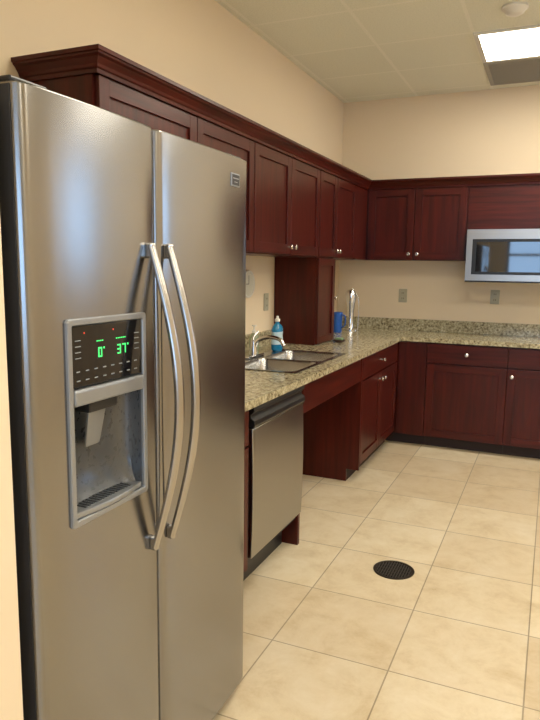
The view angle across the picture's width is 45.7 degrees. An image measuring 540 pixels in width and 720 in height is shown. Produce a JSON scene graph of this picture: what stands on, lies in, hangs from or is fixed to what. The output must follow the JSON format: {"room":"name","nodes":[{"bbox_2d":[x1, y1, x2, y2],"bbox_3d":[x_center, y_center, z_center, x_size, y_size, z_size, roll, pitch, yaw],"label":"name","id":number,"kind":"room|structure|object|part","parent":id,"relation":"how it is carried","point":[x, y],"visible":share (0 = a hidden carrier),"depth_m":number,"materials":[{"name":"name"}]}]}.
{"room":"kitchen","nodes":[
{"label":"kitchen","id":0,"kind":"room"},
{"bbox_2d":[0,222,23,719],"bbox_3d":[-0.924,-0.206,1.268,0.931,2.900,0.115,4,9,23],"label":"wall","id":1,"kind":"structure","parent":0,"point":[11,700],"depth_m":1.20,"materials":[{"name":"beige paint"}]},
{"bbox_2d":[0,0,343,334],"bbox_3d":[-1.177,-0.314,1.990,0.120,2.900,8.975,4,9,23],"label":"wall","id":2,"kind":"structure","parent":0,"point":[200,46],"depth_m":3.51,"materials":[{"name":"beige paint"}]},
{"bbox_2d":[32,73,196,141],"bbox_3d":[-0.616,-0.769,2.625,0.333,0.607,0.684,4,9,23],"label":"upper cabinet","id":3,"kind":"object","parent":2,"relation":"attached to","point":[95,89],"visible":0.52,"depth_m":2.38,"materials":[{"name":"brown wood"}]},
{"bbox_3d":[-0.471,-0.749,2.569,0.020,0.572,0.670,4,9,23],"label":"door","id":4,"kind":"part","parent":3,"relation":"part of","materials":[{"name":"brown wood"}]},
{"bbox_3d":[-0.476,-0.750,2.571,0.009,0.456,0.554,4,9,23],"label":"door panel","id":5,"kind":"part","parent":3,"relation":"part of","materials":[{"name":"brown wood"}]},
{"bbox_2d":[11,44,539,189],"bbox_3d":[1.103,-1.170,3.349,2.849,0.073,3.593,4,9,23],"label":"crown molding","id":6,"kind":"structure","parent":3,"relation":"attached to","point":[95,58],"depth_m":2.75,"materials":[{"name":"brown wood"}]},
{"bbox_2d":[193,115,254,252],"bbox_3d":[-0.357,-0.850,3.208,0.333,0.607,0.599,4,9,23],"label":"upper cabinet","id":7,"kind":"object","parent":2,"relation":"attached to","point":[209,134],"visible":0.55,"depth_m":3.23,"materials":[{"name":"brown wood"}]},
{"bbox_3d":[-0.219,-0.830,3.149,0.009,0.456,0.479,4,9,23],"label":"door panel","id":8,"kind":"part","parent":7,"relation":"part of","materials":[{"name":"brown wood"}]},
{"bbox_2d":[246,270,254,297],"bbox_3d":[-0.143,-0.493,4.155,0.022,0.180,0.180,4,9,23],"label":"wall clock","id":9,"kind":"object","parent":2,"relation":"attached to","point":[250,280],"visible":0.73,"depth_m":4.17,"materials":[{"name":"white plastic"}]},
{"bbox_2d":[264,293,268,310],"bbox_3d":[-0.026,-0.404,4.457,0.008,0.120,0.074,4,9,23],"label":"electrical outlet","id":10,"kind":"object","parent":2,"relation":"attached to","point":[266,295],"visible":1,"depth_m":4.45,"materials":[{"name":"beige plastic"}]},
{"bbox_2d":[246,140,319,256],"bbox_3d":[-0.010,-0.953,3.949,0.363,0.607,1.049,4,9,23],"label":"upper cabinet","id":11,"kind":"object","parent":2,"relation":"attached to","point":[286,188],"visible":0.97,"depth_m":3.82,"materials":[{"name":"brown wood"}]},
{"bbox_3d":[0.011,-0.901,3.663,0.009,0.456,0.404,4,9,23],"label":"door panel","id":12,"kind":"part","parent":11,"relation":"part of","materials":[{"name":"brown wood"}]},
{"bbox_3d":[0.015,-0.901,3.661,0.020,0.572,0.520,4,9,23],"label":"door","id":13,"kind":"part","parent":11,"relation":"part of","materials":[{"name":"brown wood"}]},
{"bbox_3d":[0.220,-0.967,4.135,0.009,0.456,0.394,4,9,23],"label":"door panel","id":14,"kind":"part","parent":11,"relation":"part of","materials":[{"name":"brown wood"}]},
{"bbox_3d":[0.225,-0.967,4.132,0.020,0.572,0.510,4,9,23],"label":"door","id":15,"kind":"part","parent":11,"relation":"part of","materials":[{"name":"brown wood"}]},
{"bbox_2d":[316,169,356,258],"bbox_3d":[0.380,-1.075,4.824,0.363,0.607,0.879,4,9,23],"label":"upper cabinet","id":16,"kind":"object","parent":2,"relation":"attached to","point":[338,196],"visible":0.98,"depth_m":4.71,"materials":[{"name":"brown wood"}]},
{"bbox_3d":[0.404,-1.024,4.547,0.009,0.456,0.254,4,9,23],"label":"door panel","id":17,"kind":"part","parent":16,"relation":"part of","materials":[{"name":"brown wood"}]},
{"bbox_3d":[0.409,-1.024,4.545,0.020,0.572,0.370,4,9,23],"label":"door","id":18,"kind":"part","parent":16,"relation":"part of","materials":[{"name":"brown wood"}]},
{"bbox_3d":[0.580,-1.079,4.941,0.009,0.456,0.374,4,9,23],"label":"door panel","id":19,"kind":"part","parent":16,"relation":"part of","materials":[{"name":"brown wood"}]},
{"bbox_3d":[0.585,-1.079,4.939,0.020,0.572,0.490,4,9,23],"label":"door","id":20,"kind":"part","parent":16,"relation":"part of","materials":[{"name":"brown wood"}]},
{"bbox_2d":[336,185,367,259],"bbox_3d":[0.670,-1.171,5.516,0.330,0.607,0.632,4,9,23],"label":"upper cabinet","id":21,"kind":"object","parent":2,"relation":"attached to","point":[362,194],"visible":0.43,"depth_m":5.31,"materials":[{"name":"brown wood"}]},
{"bbox_2d":[245,316,539,350],"bbox_3d":[1.401,-0.002,3.560,3.389,0.100,3.884,4,9,23],"label":"backsplash","id":22,"kind":"structure","parent":2,"relation":"attached to","point":[513,329],"depth_m":5.54,"materials":[{"name":"stone"}]},
{"bbox_2d":[213,440,539,719],"bbox_3d":[1.022,1.340,1.240,4.970,0.100,8.975,4,9,23],"label":"floor","id":23,"kind":"structure","parent":0,"point":[326,636],"depth_m":2.82,"materials":[{"name":"tile"}]},
{"bbox_2d":[0,74,246,719],"bbox_3d":[-0.612,0.288,1.817,0.955,1.772,0.940,4,9,23],"label":"refrigerator","id":24,"kind":"object","parent":23,"relation":"on","point":[123,239],"visible":1,"depth_m":1.47,"materials":[{"name":"silver metal"}]},
{"bbox_3d":[-0.495,0.354,1.258,0.054,1.705,0.002,4,9,23],"label":"door trim","id":25,"kind":"part","parent":24,"relation":"part of","materials":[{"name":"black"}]},
{"bbox_3d":[-0.359,-0.019,1.395,0.021,0.128,0.238,4,9,23],"label":"control panel","id":26,"kind":"part","parent":24,"relation":"part of","materials":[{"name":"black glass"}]},
{"bbox_3d":[-0.248,-0.267,1.572,0.020,0.036,0.020,4,9,23],"label":"fresh food handle mount","id":27,"kind":"part","parent":24,"relation":"part of","materials":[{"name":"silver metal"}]},
{"bbox_3d":[-0.258,0.449,1.676,0.020,0.036,0.020,4,9,23],"label":"fresh food handle mount","id":28,"kind":"part","parent":24,"relation":"part of","materials":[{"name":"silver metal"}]},
{"bbox_3d":[-0.216,0.094,1.608,0.092,0.748,0.030,4,9,23],"label":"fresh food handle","id":29,"kind":"part","parent":24,"relation":"part of","materials":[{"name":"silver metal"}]},
{"bbox_3d":[-0.207,0.269,1.871,0.080,1.715,0.503,4,9,23],"label":"fresh food door","id":30,"kind":"part","parent":24,"relation":"part of","materials":[{"name":"silver metal"}]},
{"bbox_2d":[243,410,248,572],"bbox_3d":[-0.500,0.630,2.628,0.738,0.865,0.499,4,9,23],"label":"base cabinet","id":31,"kind":"object","parent":23,"relation":"on","point":[246,439],"visible":0.03,"depth_m":2.68,"materials":[{"name":"brown wood"}]},
{"bbox_3d":[-0.195,0.312,2.447,0.020,0.150,0.485,4,9,23],"label":"drawer","id":32,"kind":"part","parent":31,"relation":"part of","materials":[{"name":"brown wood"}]},
{"bbox_2d":[243,385,304,580],"bbox_3d":[-0.275,0.561,3.141,0.716,0.861,0.600,4,9,23],"label":"dishwasher","id":33,"kind":"object","parent":23,"relation":"on","point":[275,457],"visible":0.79,"depth_m":2.94,"materials":[{"name":"silver metal"}]},
{"bbox_3d":[-0.333,0.909,3.216,0.600,0.150,0.600,4,9,23],"label":"kick plate","id":34,"kind":"part","parent":33,"relation":"part of","materials":[{"name":"black plastic"}]},
{"bbox_2d":[248,518,294,562],"bbox_3d":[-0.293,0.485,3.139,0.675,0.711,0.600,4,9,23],"label":"kick plate","id":35,"kind":"object","parent":33,"relation":"in","point":[249,559],"depth_m":2.88,"materials":[{"name":"black metal"}]},
{"bbox_3d":[0.039,0.205,2.952,0.040,0.092,0.596,4,9,23],"label":"control panel","id":36,"kind":"part","parent":33,"relation":"part of","materials":[{"name":"black plastic"}]},
{"bbox_2d":[282,359,360,544],"bbox_3d":[0.057,0.450,3.925,0.700,0.865,1.096,4,9,23],"label":"surround","id":37,"kind":"object","parent":23,"relation":"on","point":[318,391],"visible":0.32,"depth_m":3.54,"materials":[{"name":"brown wood"}]},
{"bbox_3d":[-0.163,0.517,3.441,0.693,0.865,0.025,4,9,23],"label":"panel","id":38,"kind":"part","parent":37,"relation":"part of","materials":[{"name":"brown wood"}]},
{"bbox_2d":[303,343,397,480],"bbox_3d":[0.518,0.312,4.914,0.738,0.865,1.102,4,9,23],"label":"base cabinet","id":39,"kind":"object","parent":23,"relation":"on","point":[342,432],"visible":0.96,"depth_m":4.42,"materials":[{"name":"brown wood"}]},
{"bbox_3d":[0.284,0.380,4.429,0.706,0.865,0.018,4,9,23],"label":"panel","id":40,"kind":"part","parent":39,"relation":"part of","materials":[{"name":"brown wood"}]},
{"bbox_3d":[0.701,0.395,4.537,0.009,0.454,0.389,4,9,23],"label":"door panel","id":41,"kind":"part","parent":39,"relation":"part of","materials":[{"name":"brown wood"}]},
{"bbox_3d":[0.706,0.395,4.535,0.020,0.570,0.505,4,9,23],"label":"door","id":42,"kind":"part","parent":39,"relation":"part of","materials":[{"name":"brown wood"}]},
{"bbox_3d":[0.816,-0.004,4.718,0.020,0.150,1.025,4,9,23],"label":"drawer","id":43,"kind":"part","parent":39,"relation":"part of","materials":[{"name":"brown wood"}]},
{"bbox_3d":[0.909,0.330,5.004,0.009,0.454,0.399,4,9,23],"label":"door panel","id":44,"kind":"part","parent":39,"relation":"part of","materials":[{"name":"brown wood"}]},
{"bbox_3d":[0.914,0.330,5.002,0.020,0.570,0.515,4,9,23],"label":"door","id":45,"kind":"part","parent":39,"relation":"part of","materials":[{"name":"brown wood"}]},
{"bbox_2d":[373,560,413,579],"bbox_3d":[0.598,1.012,3.091,0.196,0.005,0.196,4,9,23],"label":"floor drain","id":46,"kind":"object","parent":23,"relation":"on","point":[389,569],"visible":1,"depth_m":3.09,"materials":[{"name":"brown metal"}]},
{"bbox_2d":[385,341,427,444],"bbox_3d":[0.941,0.216,5.619,0.937,0.865,0.578,4,9,23],"label":"base cabinet","id":47,"kind":"object","parent":23,"relation":"on","point":[411,361],"visible":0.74,"depth_m":5.22,"materials":[{"name":"brown wood"}]},
{"bbox_2d":[245,316,539,411],"bbox_3d":[1.401,0.015,3.563,3.389,0.134,3.884,4,9,23],"label":"countertop","id":48,"kind":"structure","parent":47,"relation":"on","point":[374,334],"depth_m":4.95,"materials":[{"name":"beige stone"}]},
{"bbox_2d":[249,325,258,351],"bbox_3d":[-0.100,-0.131,4.021,0.062,0.181,0.062,4,9,23],"label":"hand soap bottle","id":49,"kind":"object","parent":48,"relation":"on","point":[254,326],"visible":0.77,"depth_m":4.00,"materials":[{"name":"clear plastic"}]},
{"bbox_2d":[245,331,285,358],"bbox_3d":[-0.045,-0.078,3.739,0.239,0.151,0.360,4,9,23],"label":"kitchen faucet","id":50,"kind":"object","parent":48,"relation":"on","point":[253,353],"visible":0.81,"depth_m":3.81,"materials":[{"name":"silver metal"}]},
{"bbox_3d":[-0.101,-0.025,3.849,0.056,0.014,0.220,4,9,23],"label":"deck plate","id":51,"kind":"part","parent":50,"relation":"part of","materials":[{"name":"silver metal"}]},
{"bbox_3d":[-0.010,-0.097,3.798,0.224,0.103,0.028,4,9,23],"label":"spout","id":52,"kind":"part","parent":50,"relation":"part of","materials":[{"name":"silver metal"}]},
{"bbox_2d":[245,349,345,373],"bbox_3d":[0.088,0.080,3.779,0.477,0.170,0.864,4,9,23],"label":"sink","id":53,"kind":"object","parent":48,"relation":"in","point":[285,361],"visible":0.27,"depth_m":3.79,"materials":[{"name":"silver metal"}]},
{"bbox_2d":[271,316,282,350],"bbox_3d":[0.047,-0.173,4.137,0.072,0.226,0.116,4,9,23],"label":"dish soap bottle","id":54,"kind":"object","parent":53,"relation":"on","point":[277,329],"visible":0.86,"depth_m":4.10,"materials":[{"name":"blue plastic"}]},
{"bbox_2d":[274,257,336,344],"bbox_3d":[0.271,-0.440,4.685,0.363,0.612,0.370,4,9,23],"label":"cabinet","id":55,"kind":"object","parent":48,"relation":"on","point":[304,287],"visible":0.98,"depth_m":4.53,"materials":[{"name":"brown wood"}]},
{"bbox_3d":[0.400,-0.430,4.628,0.020,0.599,0.365,4,9,23],"label":"door","id":56,"kind":"part","parent":55,"relation":"part of","materials":[{"name":"brown wood"}]},
{"bbox_3d":[0.395,-0.431,4.631,0.009,0.499,0.265,4,9,23],"label":"door panel","id":57,"kind":"part","parent":55,"relation":"part of","materials":[{"name":"brown wood"}]},
{"bbox_2d":[333,337,345,342],"bbox_3d":[0.510,-0.148,4.718,0.096,0.032,0.096,4,9,23],"label":"dish","id":58,"kind":"object","parent":48,"relation":"on","point":[338,339],"visible":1,"depth_m":4.69,"materials":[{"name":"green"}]},
{"bbox_2d":[334,312,345,332],"bbox_3d":[0.589,-0.319,5.421,0.130,0.170,0.090,4,9,23],"label":"mug","id":59,"kind":"object","parent":48,"relation":"on","point":[338,326],"visible":0.91,"depth_m":5.39,"materials":[{"name":"blue ceramic"}]},
{"bbox_2d":[342,288,358,330],"bbox_3d":[0.713,-0.449,5.645,0.160,0.367,0.160,4,9,23],"label":"paper towel holder","id":60,"kind":"object","parent":48,"relation":"on","point":[351,295],"visible":0.98,"depth_m":5.61,"materials":[{"name":"silver metal"}]},
{"bbox_3d":[0.713,-0.453,5.645,0.100,0.345,0.100,4,9,23],"label":"post","id":61,"kind":"part","parent":60,"relation":"part of","materials":[{"name":"silver metal"}]},
{"bbox_3d":[0.751,-0.454,5.628,0.070,0.352,0.008,4,9,23],"label":"arm","id":62,"kind":"part","parent":60,"relation":"part of","materials":[{"name":"silver metal"}]},
{"bbox_2d":[424,342,508,453],"bbox_3d":[1.643,0.272,5.297,0.609,0.865,0.608,4,9,23],"label":"base cabinet","id":63,"kind":"object","parent":23,"relation":"on","point":[465,397],"visible":0.97,"depth_m":5.05,"materials":[{"name":"brown wood"}]},
{"bbox_3d":[1.538,0.342,5.068,0.489,0.479,0.009,4,9,23],"label":"door panel","id":64,"kind":"part","parent":63,"relation":"part of","materials":[{"name":"brown wood"}]},
{"bbox_3d":[1.541,-0.036,5.008,0.605,0.150,0.020,4,9,23],"label":"drawer","id":65,"kind":"part","parent":63,"relation":"part of","materials":[{"name":"brown wood"}]},
{"bbox_2d":[502,347,539,458],"bbox_3d":[2.201,0.315,5.054,0.609,0.865,0.608,4,9,23],"label":"base cabinet","id":66,"kind":"object","parent":23,"relation":"on","point":[521,434],"visible":1,"depth_m":4.88,"materials":[{"name":"brown wood"}]},
{"bbox_3d":[2.094,0.385,4.821,0.605,0.595,0.020,4,9,23],"label":"door","id":67,"kind":"part","parent":66,"relation":"part of","materials":[{"name":"brown wood"}]},
{"bbox_3d":[2.099,0.006,4.766,0.605,0.150,0.020,4,9,23],"label":"drawer","id":68,"kind":"part","parent":66,"relation":"part of","materials":[{"name":"brown wood"}]},
{"bbox_3d":[2.096,0.384,4.826,0.489,0.479,0.009,4,9,23],"label":"door panel","id":69,"kind":"part","parent":66,"relation":"part of","materials":[{"name":"brown wood"}]},
{"bbox_2d":[215,0,539,102],"bbox_3d":[1.061,-1.629,0.810,4.970,0.100,8.975,4,9,23],"label":"ceiling","id":70,"kind":"structure","parent":0,"point":[357,50],"depth_m":4.10,"materials":[{"name":"tile"}]},
{"bbox_2d":[473,24,539,62],"bbox_3d":[1.943,-2.025,4.012,1.220,0.012,0.610,4,9,23],"label":"frame","id":71,"kind":"object","parent":70,"relation":"attached to","point":[475,34],"visible":1,"depth_m":4.00,"materials":[{"name":"white"}]},
{"bbox_2d":[479,28,539,60],"bbox_3d":[1.943,-2.027,4.012,1.160,0.007,0.550,4,9,23],"label":"lens","id":72,"kind":"object","parent":71,"relation":"attached to","point":[520,43],"visible":1,"depth_m":4.16,"materials":[{"name":"white plastic"}]},
{"bbox_2d":[483,57,539,85],"bbox_3d":[1.910,-2.123,4.686,0.610,0.012,0.600,4,9,23],"label":"ceiling air vent","id":73,"kind":"object","parent":70,"relation":"attached to","point":[521,70],"depth_m":4.71,"materials":[{"name":"grey metal"}]},
{"bbox_2d":[501,1,528,16],"bbox_3d":[1.369,-1.952,3.577,0.144,0.047,0.144,4,9,23],"label":"smoke detector","id":74,"kind":"object","parent":70,"relation":"attached to","point":[512,9],"visible":1,"depth_m":3.54,"materials":[{"name":"white plastic"}]},
{"bbox_2d":[338,85,539,324],"bbox_3d":[2.884,-0.699,5.013,4.850,2.900,0.120,4,9,23],"label":"wall","id":75,"kind":"structure","parent":0,"point":[490,131],"depth_m":5.49,"materials":[{"name":"beige paint"}]},
{"bbox_2d":[398,289,406,301],"bbox_3d":[1.186,-0.575,5.715,0.074,0.120,0.008,4,9,23],"label":"electrical outlet","id":76,"kind":"object","parent":75,"relation":"attached to","point":[402,292],"visible":1,"depth_m":5.71,"materials":[{"name":"beige plastic"}]},
{"bbox_2d":[366,186,468,260],"bbox_3d":[1.256,-1.148,5.410,0.826,0.607,0.358,4,9,23],"label":"upper cabinet","id":77,"kind":"object","parent":75,"relation":"attached to","point":[411,224],"visible":0.98,"depth_m":5.27,"materials":[{"name":"brown wood"}]},
{"bbox_3d":[1.017,-1.135,5.371,0.269,0.456,0.009,4,9,23],"label":"door panel","id":78,"kind":"part","parent":77,"relation":"part of","materials":[{"name":"brown wood"}]},
{"bbox_3d":[1.015,-1.135,5.366,0.385,0.572,0.020,4,9,23],"label":"door","id":79,"kind":"part","parent":77,"relation":"part of","materials":[{"name":"brown wood"}]},
{"bbox_3d":[1.385,-1.107,5.210,0.294,0.456,0.009,4,9,23],"label":"door panel","id":80,"kind":"part","parent":77,"relation":"part of","materials":[{"name":"brown wood"}]},
{"bbox_3d":[1.383,-1.107,5.205,0.410,0.572,0.020,4,9,23],"label":"door","id":81,"kind":"part","parent":77,"relation":"part of","materials":[{"name":"brown wood"}]},
{"bbox_2d":[490,290,499,303],"bbox_3d":[1.899,-0.531,5.403,0.074,0.120,0.008,4,9,23],"label":"electrical outlet","id":82,"kind":"object","parent":75,"relation":"attached to","point":[495,294],"visible":1,"depth_m":5.40,"materials":[{"name":"beige plastic"}]},
{"bbox_2d":[467,184,539,228],"bbox_3d":[2.005,-1.215,5.089,0.789,0.363,0.318,4,9,23],"label":"upper cabinet","id":83,"kind":"object","parent":75,"relation":"attached to","point":[493,206],"visible":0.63,"depth_m":4.99,"materials":[{"name":"brown wood"}]},
{"bbox_2d":[465,229,539,282],"bbox_3d":[1.973,-0.822,5.084,0.760,0.410,0.450,4,9,23],"label":"over-range microwave","id":84,"kind":"object","parent":83,"relation":"attached to","point":[492,255],"visible":1,"depth_m":4.97,"materials":[{"name":"silver metal"}]}
]}

